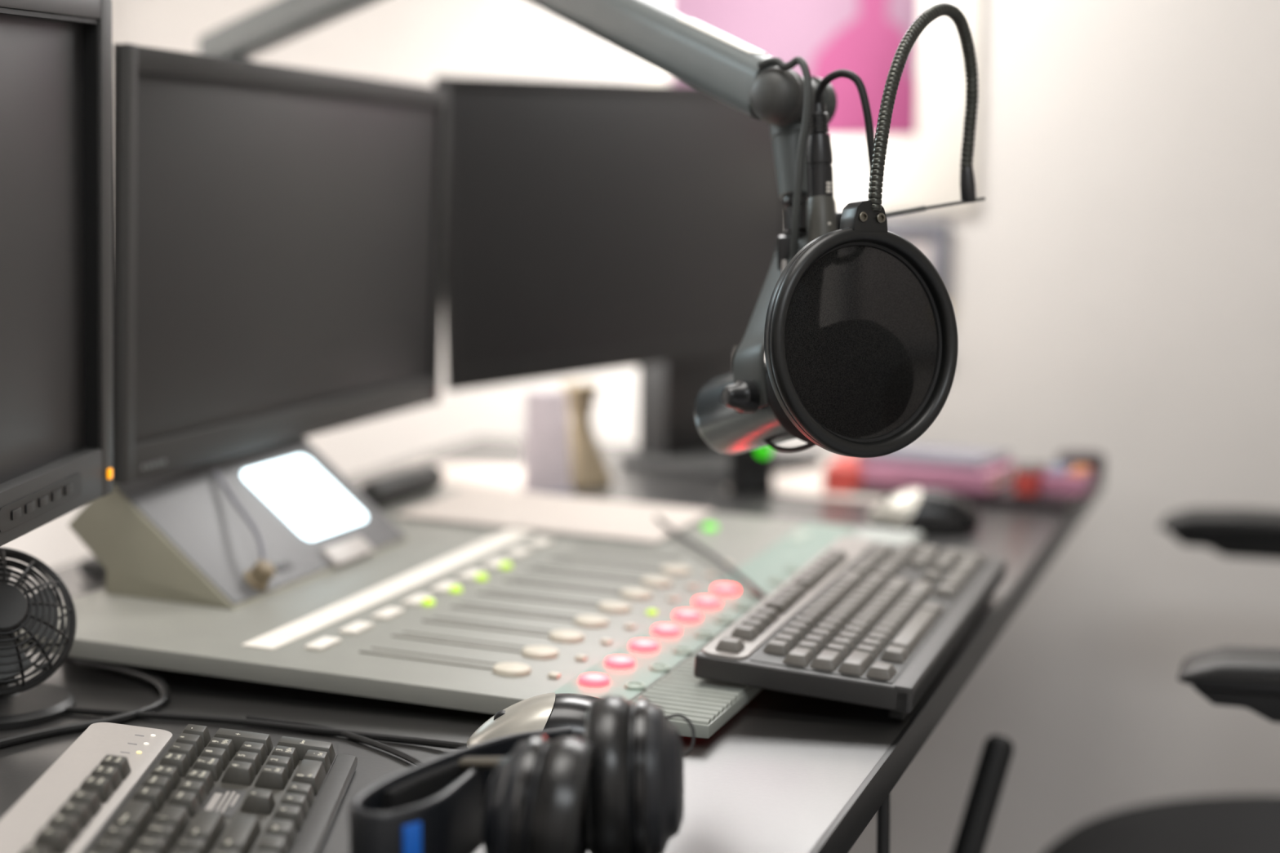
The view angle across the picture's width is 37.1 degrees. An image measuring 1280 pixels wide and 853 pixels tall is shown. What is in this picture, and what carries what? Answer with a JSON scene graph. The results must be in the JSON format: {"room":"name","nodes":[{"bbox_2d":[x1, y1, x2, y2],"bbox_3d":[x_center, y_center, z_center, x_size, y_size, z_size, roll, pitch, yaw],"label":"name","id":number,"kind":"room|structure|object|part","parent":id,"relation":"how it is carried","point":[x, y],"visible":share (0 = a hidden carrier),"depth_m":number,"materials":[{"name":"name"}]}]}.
{"room":"studio","nodes":[
{"label":"studio","id":0,"kind":"room"},
{"bbox_2d":[0,0,122,580],"bbox_3d":[-1.538,-0.343,1.013,0.100,2.600,4.150,3,8,19],"label":"wall","id":1,"kind":"structure","parent":0,"point":[54,543],"depth_m":2.84,"materials":[{"name":"paint"}]},
{"bbox_2d":[120,0,1279,852],"bbox_3d":[1.080,-0.514,2.329,4.150,2.600,0.100,3,8,19],"label":"wall","id":2,"kind":"structure","parent":0,"point":[1114,282],"depth_m":2.51,"materials":[{"name":"paint"}]},
{"bbox_2d":[639,0,979,211],"bbox_3d":[0.221,-0.471,2.578,0.470,0.355,0.014,3,8,19],"label":"poster","id":3,"kind":"object","parent":2,"relation":"attached to","point":[922,166],"visible":0.53,"depth_m":2.54,"materials":[{"name":"paper"}]},
{"bbox_2d":[669,0,919,136],"bbox_3d":[0.204,-0.516,2.572,0.346,0.245,0.001,3,8,19],"label":"print","id":4,"kind":"object","parent":3,"relation":"attached to","point":[863,37],"depth_m":2.55},
{"bbox_2d":[887,222,950,292],"bbox_3d":[0.344,-0.184,2.571,0.145,0.183,0.014,3,8,19],"label":"poster","id":5,"kind":"object","parent":2,"relation":"attached to","point":[931,238],"visible":0.23,"depth_m":2.54,"materials":[{"name":"paper"}]},
{"bbox_3d":[0.371,1.083,0.516,4.150,0.100,4.350,3,8,19],"label":"floor","id":6,"kind":"structure","parent":0,"visible":0},
{"bbox_2d":[0,436,1104,852],"bbox_3d":[-0.218,0.540,1.474,0.860,0.730,2.380,3,8,19],"label":"desk","id":7,"kind":"object","parent":6,"relation":"on","point":[787,772],"visible":0.36,"depth_m":1.29,"materials":[{"name":"laminate"}]},
{"bbox_2d":[0,546,76,729],"bbox_3d":[-0.435,0.139,1.285,0.101,0.113,0.110,3,8,19],"label":"desk fan","id":8,"kind":"object","parent":7,"relation":"on","point":[30,702],"visible":1,"depth_m":1.27,"materials":[{"name":"black plastic"}]},
{"bbox_3d":[-0.435,0.107,1.279,0.018,0.030,0.037,6,10,40],"label":"blade","id":9,"kind":"part","parent":8,"relation":"part of","materials":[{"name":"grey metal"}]},
{"bbox_3d":[-0.419,0.152,1.257,0.032,0.030,0.022,3,8,19],"label":"blade","id":10,"kind":"part","parent":8,"relation":"part of","materials":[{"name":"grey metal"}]},
{"bbox_3d":[-0.409,0.127,1.283,0.033,0.037,0.009,-3,8,-24],"label":"blade","id":11,"kind":"part","parent":8,"relation":"part of","materials":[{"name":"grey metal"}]},
{"bbox_2d":[0,0,113,546],"bbox_3d":[-0.477,-0.030,1.145,0.182,0.484,0.439,1,7,7],"label":"monitor","id":12,"kind":"object","parent":7,"relation":"on","point":[56,425],"visible":1,"depth_m":1.26,"materials":[{"name":"grey plastic"}]},
{"bbox_3d":[-0.391,0.049,1.245,0.003,0.020,0.125,1,7,7],"label":"button panel","id":13,"kind":"part","parent":12,"relation":"part of","materials":[{"name":"black plastic"}]},
{"bbox_2d":[106,468,112,479],"bbox_3d":[-0.377,0.034,1.354,0.003,0.008,0.006,1,7,7],"label":"lamp","id":14,"kind":"object","parent":12,"relation":"attached to","point":[109,471],"depth_m":1.35,"materials":[{"name":"orange plastic"}]},
{"bbox_2d":[0,657,169,748],"bbox_3d":[-0.385,0.192,1.282,0.110,0.010,0.281,1,7,7],"label":"power cable","id":15,"kind":"object","parent":7,"relation":"on","point":[18,739],"visible":0.95,"depth_m":1.27,"materials":[{"name":"black rubber"}]},
{"bbox_2d":[0,722,357,852],"bbox_3d":[-0.251,0.221,0.947,0.163,0.037,0.446,0,7,-1],"label":"keyboard","id":16,"kind":"object","parent":7,"relation":"on","point":[117,788],"visible":1,"depth_m":1.05,"materials":[{"name":"black plastic"}]},
{"bbox_3d":[-0.305,0.212,0.945,0.050,0.003,0.440,8,7,-2],"label":"silver panel","id":17,"kind":"part","parent":16,"relation":"part of","materials":[{"name":"silver metal"}]},
{"bbox_2d":[204,791,239,813],"bbox_3d":[-0.231,0.208,1.055,0.013,0.001,0.037,8,7,-2],"label":"print","id":18,"kind":"object","parent":16,"relation":"on","point":[215,799],"depth_m":1.05},
{"bbox_2d":[79,43,448,577],"bbox_3d":[-0.387,-0.100,1.771,0.200,0.460,0.621,2,8,17],"label":"monitor","id":19,"kind":"object","parent":7,"relation":"on","point":[278,231],"visible":0.89,"depth_m":1.66,"materials":[{"name":"grey plastic"}]},
{"bbox_2d":[65,706,466,750],"bbox_3d":[-0.325,0.194,1.266,0.470,0.008,0.030,2,8,15],"label":"cable","id":20,"kind":"object","parent":7,"relation":"on","point":[69,710],"visible":0.9,"depth_m":1.25,"materials":[{"name":"black rubber"}]},
{"bbox_2d":[245,715,422,764],"bbox_3d":[-0.171,0.204,1.198,0.030,0.004,0.235,-7,10,-44],"label":"headphone cable","id":21,"kind":"object","parent":7,"relation":"on","point":[356,737],"visible":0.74,"depth_m":1.22,"materials":[{"name":"black rubber"}]},
{"bbox_2d":[358,462,523,491],"bbox_3d":[-0.223,0.073,2.229,0.200,0.001,0.360,2,8,14],"label":"paper sheet","id":22,"kind":"object","parent":7,"relation":"on","point":[463,476],"visible":0.24,"depth_m":2.32,"materials":[{"name":"white paper"}]},
{"bbox_2d":[13,437,924,738],"bbox_3d":[-0.108,0.089,1.631,0.572,0.123,0.705,3,8,19],"label":"console","id":23,"kind":"object","parent":7,"relation":"on","point":[268,565],"visible":0.87,"depth_m":1.51,"materials":[{"name":"grey"}]},
{"bbox_3d":[-0.303,0.119,1.514,0.026,0.026,0.022,3,8,19],"label":"brown knob","id":24,"kind":"part","parent":23,"relation":"part of","materials":[{"name":"brown plastic"}]},
{"bbox_3d":[-0.313,0.074,1.621,0.105,0.088,0.296,3,8,19],"label":"plate","id":25,"kind":"part","parent":23,"relation":"part of","materials":[{"name":"grey metal"}]},
{"bbox_2d":[274,560,293,572],"bbox_3d":[-0.293,0.115,1.563,0.007,0.007,0.020,3,8,19],"label":"switch","id":26,"kind":"object","parent":23,"relation":"attached to","point":[279,566],"depth_m":1.56,"materials":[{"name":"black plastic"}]},
{"bbox_3d":[-0.253,0.108,1.650,0.018,0.016,0.068,3,8,19],"label":"push panel","id":27,"kind":"part","parent":23,"relation":"part of","materials":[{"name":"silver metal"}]},
{"bbox_2d":[359,463,443,508],"bbox_3d":[-0.243,0.061,1.946,0.028,0.028,0.138,3,8,21],"label":"bar","id":28,"kind":"object","parent":23,"relation":"on","point":[393,488],"visible":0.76,"depth_m":1.93,"materials":[{"name":"grey plastic"}]},
{"bbox_2d":[422,598,435,605],"bbox_3d":[-0.167,0.139,1.507,0.010,0.004,0.010,5,9,19],"label":"lamp","id":29,"kind":"object","parent":23,"relation":"on","point":[426,602],"depth_m":1.50,"materials":[{"name":"plastic"}]},
{"bbox_2d":[450,585,462,592],"bbox_3d":[-0.150,0.132,1.555,0.010,0.004,0.010,5,9,19],"label":"lamp","id":30,"kind":"object","parent":23,"relation":"on","point":[454,588],"depth_m":1.55,"materials":[{"name":"green plastic"}]},
{"bbox_2d":[475,573,487,580],"bbox_3d":[-0.133,0.126,1.603,0.010,0.004,0.010,5,9,19],"label":"lamp","id":31,"kind":"object","parent":23,"relation":"on","point":[479,576],"depth_m":1.60,"materials":[{"name":"green plastic"}]},
{"bbox_2d":[500,561,511,568],"bbox_3d":[-0.116,0.120,1.651,0.010,0.004,0.010,5,9,19],"label":"lamp","id":32,"kind":"object","parent":23,"relation":"on","point":[503,564],"depth_m":1.65,"materials":[{"name":"plastic"}]},
{"bbox_3d":[-0.089,0.168,1.319,0.027,0.004,0.024,5,9,19],"label":"fader knob","id":33,"kind":"part","parent":23,"relation":"part of","materials":[{"name":"white plastic"}]},
{"bbox_3d":[-0.071,0.162,1.367,0.027,0.004,0.024,5,9,19],"label":"fader knob","id":34,"kind":"part","parent":23,"relation":"part of","materials":[{"name":"white plastic"}]},
{"bbox_3d":[-0.054,0.155,1.415,0.027,0.004,0.024,5,9,19],"label":"fader knob","id":35,"kind":"part","parent":23,"relation":"part of","materials":[{"name":"white plastic"}]},
{"bbox_3d":[-0.037,0.149,1.463,0.027,0.004,0.024,5,9,19],"label":"fader knob","id":36,"kind":"part","parent":23,"relation":"part of","materials":[{"name":"white plastic"}]},
{"bbox_3d":[-0.020,0.143,1.510,0.027,0.004,0.024,5,9,19],"label":"fader knob","id":37,"kind":"part","parent":23,"relation":"part of","materials":[{"name":"white plastic"}]},
{"bbox_3d":[-0.003,0.137,1.558,0.027,0.004,0.024,5,9,19],"label":"fader knob","id":38,"kind":"part","parent":23,"relation":"part of","materials":[{"name":"white plastic"}]},
{"bbox_3d":[0.014,0.131,1.606,0.027,0.004,0.024,5,9,19],"label":"fader knob","id":39,"kind":"part","parent":23,"relation":"part of","materials":[{"name":"beige plastic"}]},
{"bbox_3d":[0.031,0.124,1.654,0.027,0.004,0.024,5,9,19],"label":"fader knob","id":40,"kind":"part","parent":23,"relation":"part of","materials":[{"name":"beige plastic"}]},
{"bbox_2d":[702,523,717,530],"bbox_3d":[0.068,0.097,1.853,0.015,0.005,0.015,5,9,19],"label":"lamp","id":41,"kind":"object","parent":23,"relation":"on","point":[707,526],"depth_m":1.85,"materials":[{"name":"green plastic"}]},
{"bbox_2d":[654,515,767,599],"bbox_3d":[0.061,0.116,1.697,0.008,0.012,0.366,-2,8,-14],"label":"cable","id":42,"kind":"object","parent":23,"relation":"on","point":[731,570],"visible":0.92,"depth_m":1.68,"materials":[{"name":"grey plastic"}]},
{"bbox_2d":[198,0,836,231],"bbox_3d":[-0.160,-0.153,1.668,0.096,0.592,0.901,-6,10,-40],"label":"microphone boom arm","id":43,"kind":"object","parent":7,"relation":"on","point":[705,58],"visible":0.48,"depth_m":1.38},
{"bbox_3d":[-0.296,-0.405,1.809,0.040,0.111,0.427,-7,10,-42],"label":"arm","id":44,"kind":"part","parent":43,"relation":"part of"},
{"bbox_3d":[-0.031,-0.327,1.484,0.034,0.184,0.442,-5,9,-34],"label":"arm","id":45,"kind":"part","parent":43,"relation":"part of"},
{"bbox_2d":[693,195,837,454],"bbox_3d":[0.109,-0.064,1.289,0.179,0.183,0.109,6,10,40],"label":"microphone","id":46,"kind":"object","parent":43,"relation":"attached to","point":[738,411],"visible":0.41,"depth_m":1.29,"materials":[{"name":"metal"}]},
{"bbox_3d":[0.066,-0.019,1.275,0.024,0.023,0.022,-5,9,-34],"label":"pivot knob","id":47,"kind":"part","parent":46,"relation":"part of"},
{"bbox_3d":[0.088,-0.070,1.302,0.036,0.117,0.077,4,8,29],"label":"yoke arm","id":48,"kind":"part","parent":46,"relation":"part of"},
{"bbox_2d":[806,195,837,243],"bbox_3d":[0.123,-0.134,1.282,0.020,0.043,0.028,-1,7,-5],"label":"socket","id":49,"kind":"object","parent":46,"relation":"attached to","point":[821,215],"depth_m":1.28,"materials":[{"name":"grey metal"}]},
{"bbox_2d":[805,69,874,198],"bbox_3d":[0.133,-0.173,1.272,0.020,0.130,0.056,-7,10,-43],"label":"cable","id":50,"kind":"object","parent":46,"relation":"attached to","point":[819,155],"visible":0.76,"depth_m":1.28,"materials":[{"name":"black rubber"}]},
{"bbox_2d":[826,182,831,192],"bbox_3d":[0.126,-0.160,1.275,0.004,0.007,0.001,-5,9,-34],"label":"print","id":51,"kind":"object","parent":50,"relation":"attached to","point":[828,184],"depth_m":1.28},
{"bbox_2d":[764,2,985,457],"bbox_3d":[0.155,-0.131,1.225,0.110,0.288,0.220,3,8,19],"label":"filter","id":52,"kind":"object","parent":46,"relation":"attached to","point":[861,338],"visible":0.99,"depth_m":1.19,"materials":[{"name":"fabric"}]},
{"bbox_3d":[0.187,-0.147,1.303,0.100,0.019,0.004,-1,7,-4],"label":"clamp rod","id":53,"kind":"part","parent":52,"relation":"part of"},
{"bbox_3d":[0.092,-0.226,1.303,0.039,0.040,0.025,6,9,38],"label":"joint knob","id":54,"kind":"part","parent":43,"relation":"part of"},
{"bbox_2d":[757,56,812,259],"bbox_3d":[0.098,-0.174,1.295,0.018,0.153,0.046,-5,9,-34],"label":"cable","id":55,"kind":"object","parent":43,"relation":"hanging from","point":[799,60],"visible":0.95,"depth_m":1.28,"materials":[{"name":"black rubber"}]},
{"bbox_2d":[348,695,695,852],"bbox_3d":[-0.051,0.189,0.991,0.142,0.090,0.195,3,8,19],"label":"headphones","id":56,"kind":"object","parent":7,"relation":"on","point":[620,788],"visible":1,"depth_m":0.96,"materials":[{"name":"plastic"}]},
{"bbox_2d":[527,737,595,852],"bbox_3d":[-0.039,0.197,0.957,0.030,0.081,0.082,1,7,7],"label":"cushion","id":57,"kind":"object","parent":56,"relation":"on","point":[562,771],"depth_m":0.93,"materials":[{"name":"leather"}]},
{"bbox_2d":[583,695,632,852],"bbox_3d":[-0.015,0.187,1.004,0.025,0.090,0.090,0,7,3],"label":"cushion","id":58,"kind":"object","parent":56,"relation":"on","point":[608,731],"depth_m":0.97,"materials":[{"name":"leather"}]},
{"bbox_2d":[466,692,599,746],"bbox_3d":[-0.049,0.187,1.178,0.116,0.043,0.064,0,7,-2],"label":"computer mouse","id":59,"kind":"object","parent":7,"relation":"on","point":[548,711],"visible":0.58,"depth_m":1.16,"materials":[{"name":"silver metal"}]},
{"bbox_2d":[522,390,573,496],"bbox_3d":[-0.106,0.020,2.163,0.058,0.122,0.032,0,7,-1],"label":"paper packet","id":60,"kind":"object","parent":7,"relation":"on","point":[547,460],"visible":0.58,"depth_m":2.15,"materials":[{"name":"white paper"}]},
{"bbox_2d":[560,382,613,489],"bbox_3d":[-0.070,0.009,2.254,0.078,0.120,0.078,3,8,19],"label":"vase","id":61,"kind":"object","parent":7,"relation":"on","point":[589,469],"visible":0.77,"depth_m":2.23,"materials":[{"name":"beige ceramic"}]},
{"bbox_2d":[434,75,822,479],"bbox_3d":[-0.008,-0.172,2.258,0.201,0.478,0.606,7,10,42],"label":"monitor","id":62,"kind":"object","parent":7,"relation":"on","point":[591,226],"visible":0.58,"depth_m":2.22,"materials":[{"name":"black plastic"}]},
{"bbox_2d":[724,456,885,502],"bbox_3d":[0.261,0.063,2.306,0.210,0.001,0.300,4,8,27],"label":"paper sheet","id":63,"kind":"object","parent":7,"relation":"on","point":[809,482],"visible":0.29,"depth_m":2.25,"materials":[{"name":"white paper"}]},
{"bbox_2d":[729,445,773,493],"bbox_3d":[0.129,0.035,2.210,0.050,0.080,0.062,0,7,3],"label":"speaker","id":64,"kind":"object","parent":63,"relation":"on","point":[751,472],"visible":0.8,"depth_m":2.19},
{"bbox_2d":[756,445,770,456],"bbox_3d":[0.142,0.027,2.181,0.015,0.015,0.006,0,7,3],"label":"lamp","id":65,"kind":"object","parent":64,"relation":"on","point":[763,451],"depth_m":2.18,"materials":[{"name":"green plastic"}]},
{"bbox_2d":[823,455,866,493],"bbox_3d":[0.249,0.057,2.245,0.045,0.028,0.120,2,8,15],"label":"book","id":66,"kind":"object","parent":63,"relation":"on","point":[840,477],"visible":0.78,"depth_m":2.19,"materials":[{"name":"red paper"}]},
{"bbox_2d":[693,536,1006,719],"bbox_3d":[0.179,0.144,1.482,0.150,0.045,0.452,2,8,18],"label":"keyboard","id":67,"kind":"object","parent":7,"relation":"on","point":[865,622],"visible":1,"depth_m":1.38,"materials":[{"name":"grey plastic"}]},
{"bbox_3d":[0.126,0.129,1.498,0.032,0.003,0.446,7,9,18],"label":"silver panel","id":68,"kind":"part","parent":67,"relation":"part of","materials":[{"name":"silver metal"}]},
{"bbox_2d":[876,792,890,852],"bbox_3d":[0.045,0.571,1.341,0.250,0.706,0.030,1,7,6],"label":"desk leg","id":69,"kind":"object","parent":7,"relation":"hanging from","point":[883,812],"visible":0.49,"depth_m":1.30,"materials":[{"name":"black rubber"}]},
{"bbox_2d":[866,487,979,534],"bbox_3d":[0.292,0.085,1.966,0.116,0.043,0.064,0,7,0],"label":"computer mouse","id":70,"kind":"object","parent":7,"relation":"on","point":[927,511],"visible":0.99,"depth_m":1.94,"materials":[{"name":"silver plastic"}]},
{"bbox_2d":[853,481,1096,511],"bbox_3d":[0.372,0.072,2.192,0.275,0.011,0.130,4,8,27],"label":"book","id":71,"kind":"object","parent":7,"relation":"on","point":[1005,496],"visible":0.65,"depth_m":2.11,"materials":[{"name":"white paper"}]},
{"bbox_2d":[857,461,1017,494],"bbox_3d":[0.344,0.054,2.200,0.155,0.022,0.115,4,8,27],"label":"book","id":72,"kind":"object","parent":71,"relation":"on","point":[987,481],"visible":0.84,"depth_m":2.15,"materials":[{"name":"pink paper"}]},
{"bbox_2d":[857,444,1010,471],"bbox_3d":[0.343,0.035,2.220,0.150,0.010,0.100,5,9,31],"label":"book","id":73,"kind":"object","parent":72,"relation":"on","point":[935,456],"visible":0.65,"depth_m":2.19,"materials":[{"name":"white paper"}]},
{"bbox_2d":[1013,463,1047,496],"bbox_3d":[0.438,0.059,2.135,0.024,0.028,0.060,3,8,24],"label":"box","id":74,"kind":"object","parent":71,"relation":"on","point":[1028,478],"visible":0.92,"depth_m":2.11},
{"bbox_3d":[0.438,0.047,2.134,0.022,0.003,0.056,3,8,24],"label":"lid","id":75,"kind":"part","parent":74,"relation":"part of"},
{"bbox_2d":[1040,464,1094,497],"bbox_3d":[0.480,0.060,2.136,0.048,0.027,0.060,3,8,24],"label":"box","id":76,"kind":"object","parent":71,"relation":"on","point":[1058,479],"visible":1,"depth_m":2.11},
{"bbox_2d":[1057,450,1105,476],"bbox_3d":[0.541,0.045,2.337,0.058,0.027,0.048,3,8,19],"label":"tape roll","id":77,"kind":"object","parent":7,"relation":"on","point":[1095,460],"visible":0.66,"depth_m":2.32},
{"bbox_2d":[951,734,1013,852],"bbox_3d":[0.211,0.574,1.600,0.222,0.625,0.025,-3,8,-23],"label":"chair armrest","id":78,"kind":"object","parent":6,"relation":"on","point":[997,750],"visible":1,"depth_m":1.59,"materials":[{"name":"black plastic"}]},
{"bbox_2d":[1043,507,1279,852],"bbox_3d":[0.739,0.374,1.817,0.696,0.970,0.740,3,8,19],"label":"office chair","id":79,"kind":"object","parent":6,"relation":"on","point":[1246,677],"visible":1,"depth_m":1.92,"materials":[{"name":"plastic"}]},
{"bbox_3d":[0.672,0.470,1.779,0.603,0.091,0.587,3,8,19],"label":"seat","id":80,"kind":"part","parent":79,"relation":"part of","materials":[{"name":"fabric"}]}
]}

